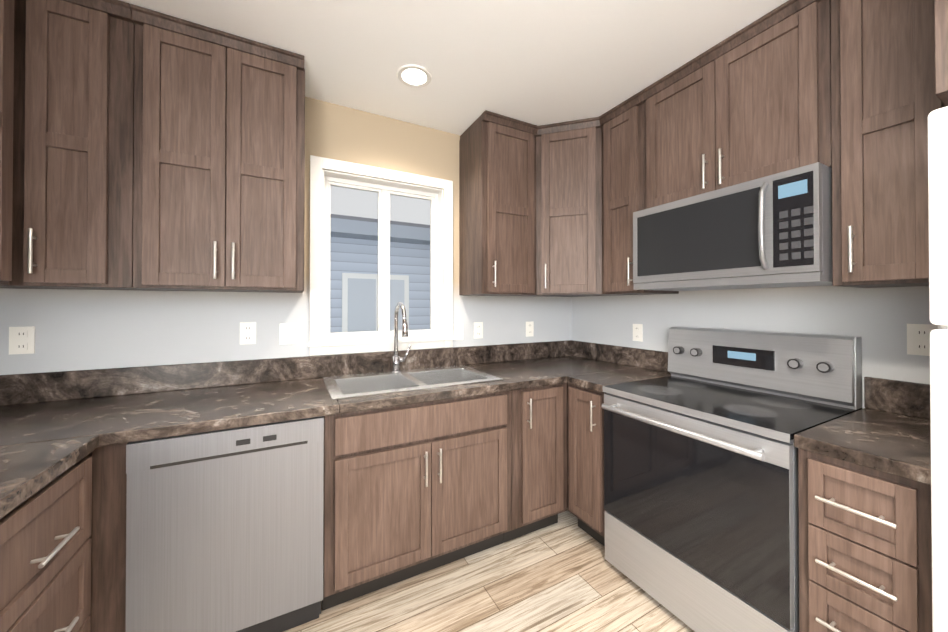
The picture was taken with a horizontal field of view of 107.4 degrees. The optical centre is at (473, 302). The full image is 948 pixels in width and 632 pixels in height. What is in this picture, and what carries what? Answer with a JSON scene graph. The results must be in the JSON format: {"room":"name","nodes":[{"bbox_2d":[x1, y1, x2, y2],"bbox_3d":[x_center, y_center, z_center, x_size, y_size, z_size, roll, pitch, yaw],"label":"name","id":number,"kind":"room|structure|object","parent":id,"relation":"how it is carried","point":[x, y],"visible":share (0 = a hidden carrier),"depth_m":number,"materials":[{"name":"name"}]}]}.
{"room":"kitchen","nodes":[
{"label":"kitchen","id":0,"kind":"room"},
{"bbox_2d":[0,97,570,374],"bbox_3d":[-0.658,0.087,2.200,3.520,2.510,0.140,0,0,-28],"label":"wall","id":1,"kind":"structure","parent":0,"point":[75,329],"depth_m":1.84,"materials":[{"name":"paint"}]},
{"bbox_2d":[9,326,34,354],"bbox_3d":[-1.898,0.157,1.464,0.072,0.115,0.008,0,0,-28],"label":"electrical outlet","id":2,"kind":"object","parent":1,"relation":"attached to","point":[21,340],"visible":1,"depth_m":1.46,"materials":[{"name":"white plastic"}]},
{"bbox_2d":[10,0,135,289],"bbox_3d":[-1.705,-0.615,1.383,0.617,1.108,0.338,0,0,-28],"label":"upper cabinet","id":3,"kind":"object","parent":1,"relation":"attached to","point":[82,53],"depth_m":1.32,"materials":[{"name":"brown wood"}]},
{"bbox_2d":[132,6,304,292],"bbox_3d":[-1.159,-0.613,1.670,0.617,1.108,0.338,0,0,-28],"label":"upper cabinet","id":4,"kind":"object","parent":1,"relation":"attached to","point":[143,149],"depth_m":1.50,"materials":[{"name":"brown wood"}]},
{"bbox_2d":[240,322,255,344],"bbox_3d":[-1.190,0.159,1.836,0.072,0.115,0.008,0,0,-28],"label":"electrical outlet","id":5,"kind":"object","parent":1,"relation":"attached to","point":[247,332],"visible":1,"depth_m":1.83,"materials":[{"name":"white plastic"}]},
{"bbox_2d":[279,323,293,344],"bbox_3d":[-1.031,0.170,1.919,0.072,0.115,0.009,0,0,-28],"label":"light switch","id":6,"kind":"object","parent":1,"relation":"attached to","point":[286,333],"visible":1,"depth_m":1.92,"materials":[{"name":"white plastic"}]},
{"bbox_2d":[307,155,454,355],"bbox_3d":[-0.565,-0.268,2.229,0.904,1.134,0.160,0,0,-28],"label":"window unit","id":7,"kind":"structure","parent":1,"relation":"in","point":[323,340],"depth_m":2.23,"materials":[{"name":"white plastic"}]},
{"bbox_2d":[454,323,462,339],"bbox_3d":[-0.106,0.198,2.405,0.072,0.115,0.009,0,0,-28],"label":"light switch","id":8,"kind":"object","parent":1,"relation":"attached to","point":[458,331],"visible":1,"depth_m":2.40,"materials":[{"name":"white plastic"}]},
{"bbox_2d":[474,322,482,338],"bbox_3d":[0.031,0.194,2.478,0.072,0.115,0.008,0,0,-28],"label":"electrical outlet","id":9,"kind":"object","parent":1,"relation":"attached to","point":[478,329],"visible":1,"depth_m":2.47,"materials":[{"name":"white plastic"}]},
{"bbox_2d":[459,110,542,295],"bbox_3d":[0.202,-0.608,2.354,0.480,1.108,0.393,0,0,-28],"label":"upper cabinet","id":10,"kind":"object","parent":1,"relation":"attached to","point":[501,157],"depth_m":2.23,"materials":[{"name":"brown wood"}]},
{"bbox_2d":[526,321,533,336],"bbox_3d":[0.430,0.201,2.687,0.072,0.115,0.008,0,0,-28],"label":"electrical outlet","id":11,"kind":"object","parent":1,"relation":"attached to","point":[529,329],"visible":1,"depth_m":2.69,"materials":[{"name":"white plastic"}]},
{"bbox_2d":[120,0,788,135],"bbox_3d":[0.609,-1.235,-0.201,3.520,0.100,5.586,0,0,-28],"label":"ceiling","id":12,"kind":"structure","parent":0,"point":[540,62],"depth_m":1.59,"materials":[{"name":"white paint"}]},
{"bbox_2d":[397,64,431,87],"bbox_3d":[-0.307,-1.167,1.799,0.180,0.007,0.180,0,0,-28],"label":"recessed light","id":13,"kind":"object","parent":12,"relation":"in","point":[410,75],"visible":1,"depth_m":1.79,"materials":[{"name":"white"}]},
{"bbox_2d":[283,508,694,631],"bbox_3d":[0.609,1.375,-0.219,3.520,0.100,5.586,0,0,-28],"label":"floor","id":14,"kind":"structure","parent":0,"point":[563,574],"depth_m":1.58,"materials":[{"name":"brown wood"}]},
{"bbox_2d":[0,452,91,631],"bbox_3d":[-1.651,0.898,1.237,0.588,0.874,0.628,0,0,-28],"label":"base cabinet","id":15,"kind":"object","parent":14,"relation":"on","point":[45,553],"visible":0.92,"depth_m":1.06,"materials":[{"name":"brown wood"}]},
{"bbox_2d":[0,388,115,518],"bbox_3d":[-0.928,0.368,-0.057,0.660,0.165,2.310,0,0,-28],"label":"countertop","id":16,"kind":"structure","parent":15,"relation":"on","point":[54,425],"depth_m":1.11,"materials":[{"name":"stone"}]},
{"bbox_2d":[91,415,334,631],"bbox_3d":[-1.058,0.900,1.549,0.708,0.874,0.628,0,0,-28],"label":"base cabinet","id":17,"kind":"object","parent":14,"relation":"on","point":[109,476],"depth_m":1.15,"materials":[{"name":"brown wood"}]},
{"bbox_2d":[126,416,323,631],"bbox_3d":[-1.018,0.902,1.548,0.598,0.870,0.608,0,0,-28],"label":"dishwasher","id":18,"kind":"object","parent":14,"relation":"on","point":[224,530],"visible":0.83,"depth_m":1.27,"materials":[{"name":"silver metal"}]},
{"bbox_2d":[331,390,518,606],"bbox_3d":[-0.339,0.903,1.927,0.949,0.874,0.628,0,0,-28],"label":"base cabinet","id":19,"kind":"object","parent":14,"relation":"on","point":[412,490],"depth_m":1.63,"materials":[{"name":"brown wood"}]},
{"bbox_2d":[0,340,627,444],"bbox_3d":[-0.475,0.382,1.849,3.236,0.165,0.644,0,0,-28],"label":"countertop","id":20,"kind":"structure","parent":19,"relation":"on","point":[159,401],"depth_m":1.65,"materials":[{"name":"stone"}]},
{"bbox_2d":[391,302,410,372],"bbox_3d":[-0.404,0.207,2.049,0.122,0.426,0.238,0,0,-28],"label":"faucet","id":21,"kind":"object","parent":20,"relation":"on","point":[397,359],"visible":1,"depth_m":2.10,"materials":[{"name":"silver metal"}]},
{"bbox_2d":[323,365,502,399],"bbox_3d":[-0.349,0.517,1.952,0.880,0.194,0.520,0,0,-28],"label":"sink","id":22,"kind":"object","parent":20,"relation":"in","point":[350,386],"visible":0.4,"depth_m":2.01,"materials":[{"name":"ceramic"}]},
{"bbox_2d":[519,383,566,536],"bbox_3d":[0.232,0.905,2.227,0.409,0.874,0.628,0,0,-28],"label":"base cabinet","id":23,"kind":"object","parent":14,"relation":"on","point":[543,409],"depth_m":1.97,"materials":[{"name":"brown wood"}]},
{"bbox_2d":[567,383,605,530],"bbox_3d":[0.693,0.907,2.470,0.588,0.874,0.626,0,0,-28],"label":"base cabinet","id":24,"kind":"object","parent":14,"relation":"on","point":[585,413],"depth_m":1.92,"materials":[{"name":"brown wood"}]},
{"bbox_2d":[564,347,670,392],"bbox_3d":[0.877,0.383,2.050,0.656,0.165,0.259,0,0,-28],"label":"countertop","id":25,"kind":"structure","parent":24,"relation":"on","point":[589,368],"depth_m":2.24,"materials":[{"name":"stone"}]},
{"bbox_2d":[601,327,861,631],"bbox_3d":[1.083,0.738,1.577,0.692,1.200,0.756,0,0,-28],"label":"range","id":26,"kind":"object","parent":14,"relation":"on","point":[701,502],"visible":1,"depth_m":1.42,"materials":[{"name":"silver metal"}]},
{"bbox_2d":[928,106,947,631],"bbox_3d":[1.579,0.436,0.618,0.690,1.790,0.833,0,0,-28],"label":"refrigerator","id":27,"kind":"object","parent":14,"relation":"on","point":[938,200],"visible":1,"depth_m":0.81,"materials":[{"name":"white painted metal"},{"name":"white plastic"}]},
{"bbox_2d":[571,286,934,408],"bbox_3d":[2.104,0.075,0.576,0.140,2.510,5.306,0,0,-28],"label":"wall","id":28,"kind":"structure","parent":0,"point":[877,320],"depth_m":1.64,"materials":[{"name":"paint"}]},
{"bbox_2d":[539,118,594,296],"bbox_3d":[0.680,-0.608,2.484,0.609,1.108,0.608,0,0,-28],"label":"upper cabinet","id":29,"kind":"object","parent":28,"relation":"attached to","point":[569,146],"depth_m":2.26,"materials":[{"name":"brown wood"}]},
{"bbox_2d":[591,90,678,295],"bbox_3d":[0.971,-0.610,2.160,0.393,1.108,0.356,0,0,-28],"label":"upper cabinet","id":30,"kind":"object","parent":28,"relation":"attached to","point":[618,131],"depth_m":2.08,"materials":[{"name":"brown wood"}]},
{"bbox_2d":[633,324,642,341],"bbox_3d":[1.095,0.198,2.335,0.008,0.115,0.072,0,0,-28],"label":"electrical outlet","id":31,"kind":"object","parent":28,"relation":"attached to","point":[637,332],"visible":1,"depth_m":2.33,"materials":[{"name":"white plastic"}]},
{"bbox_2d":[643,0,830,209],"bbox_3d":[1.256,-0.832,1.679,0.338,0.670,0.760,0,0,-28],"label":"upper cabinet","id":32,"kind":"object","parent":28,"relation":"attached to","point":[756,104],"depth_m":1.50,"materials":[{"name":"brown wood"}]},
{"bbox_2d":[633,162,832,290],"bbox_3d":[1.202,-0.284,1.647,0.460,0.420,0.754,0,0,-28],"label":"over-the-range microwave","id":33,"kind":"object","parent":32,"relation":"attached to","point":[773,231],"visible":1,"depth_m":1.44,"materials":[{"name":"silver metal"}]},
{"bbox_2d":[831,0,946,287],"bbox_3d":[1.498,-0.617,1.217,0.338,1.108,0.276,0,0,-28],"label":"upper cabinet","id":34,"kind":"object","parent":28,"relation":"attached to","point":[844,90],"depth_m":1.16,"materials":[{"name":"brown wood"}]},
{"bbox_2d":[907,324,937,355],"bbox_3d":[1.649,0.135,1.282,0.008,0.115,0.072,0,0,-28],"label":"electrical outlet","id":35,"kind":"object","parent":28,"relation":"attached to","point":[918,339],"visible":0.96,"depth_m":1.29,"materials":[{"name":"white plastic"}]},
{"bbox_2d":[934,0,947,105],"bbox_3d":[1.615,-0.852,0.636,0.674,0.646,0.856,0,0,-28],"label":"upper cabinet","id":36,"kind":"object","parent":28,"relation":"attached to","point":[941,45],"visible":1,"depth_m":0.88,"materials":[{"name":"brown wood"}]},
{"bbox_2d":[794,377,930,484],"bbox_3d":[1.365,0.377,1.140,0.638,0.165,0.275,0,0,-28],"label":"countertop","id":37,"kind":"structure","parent":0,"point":[892,433],"depth_m":1.12,"materials":[{"name":"stone"}]},
{"bbox_3d":[-0.887,0.064,-0.996,0.140,2.510,5.306,0,0,-28],"label":"wall","id":38,"kind":"structure","parent":0,"visible":0},
{"bbox_2d":[0,0,27,287],"bbox_3d":[-1.459,-0.621,0.614,0.338,1.108,1.181,0,0,-28],"label":"upper cabinet","id":39,"kind":"object","parent":38,"relation":"attached to","point":[13,13],"depth_m":1.24,"materials":[{"name":"brown wood"}]},
{"label":"outside","id":40,"kind":"structure","parent":0,"visible":0},
{"bbox_2d":[330,214,429,332],"bbox_3d":[-2.241,0.280,6.027,16.000,3.380,8.010,0,0,-28],"label":"house","id":41,"kind":"structure","parent":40,"point":[364,248],"depth_m":6.18,"materials":[{"name":"grey"}]}
]}

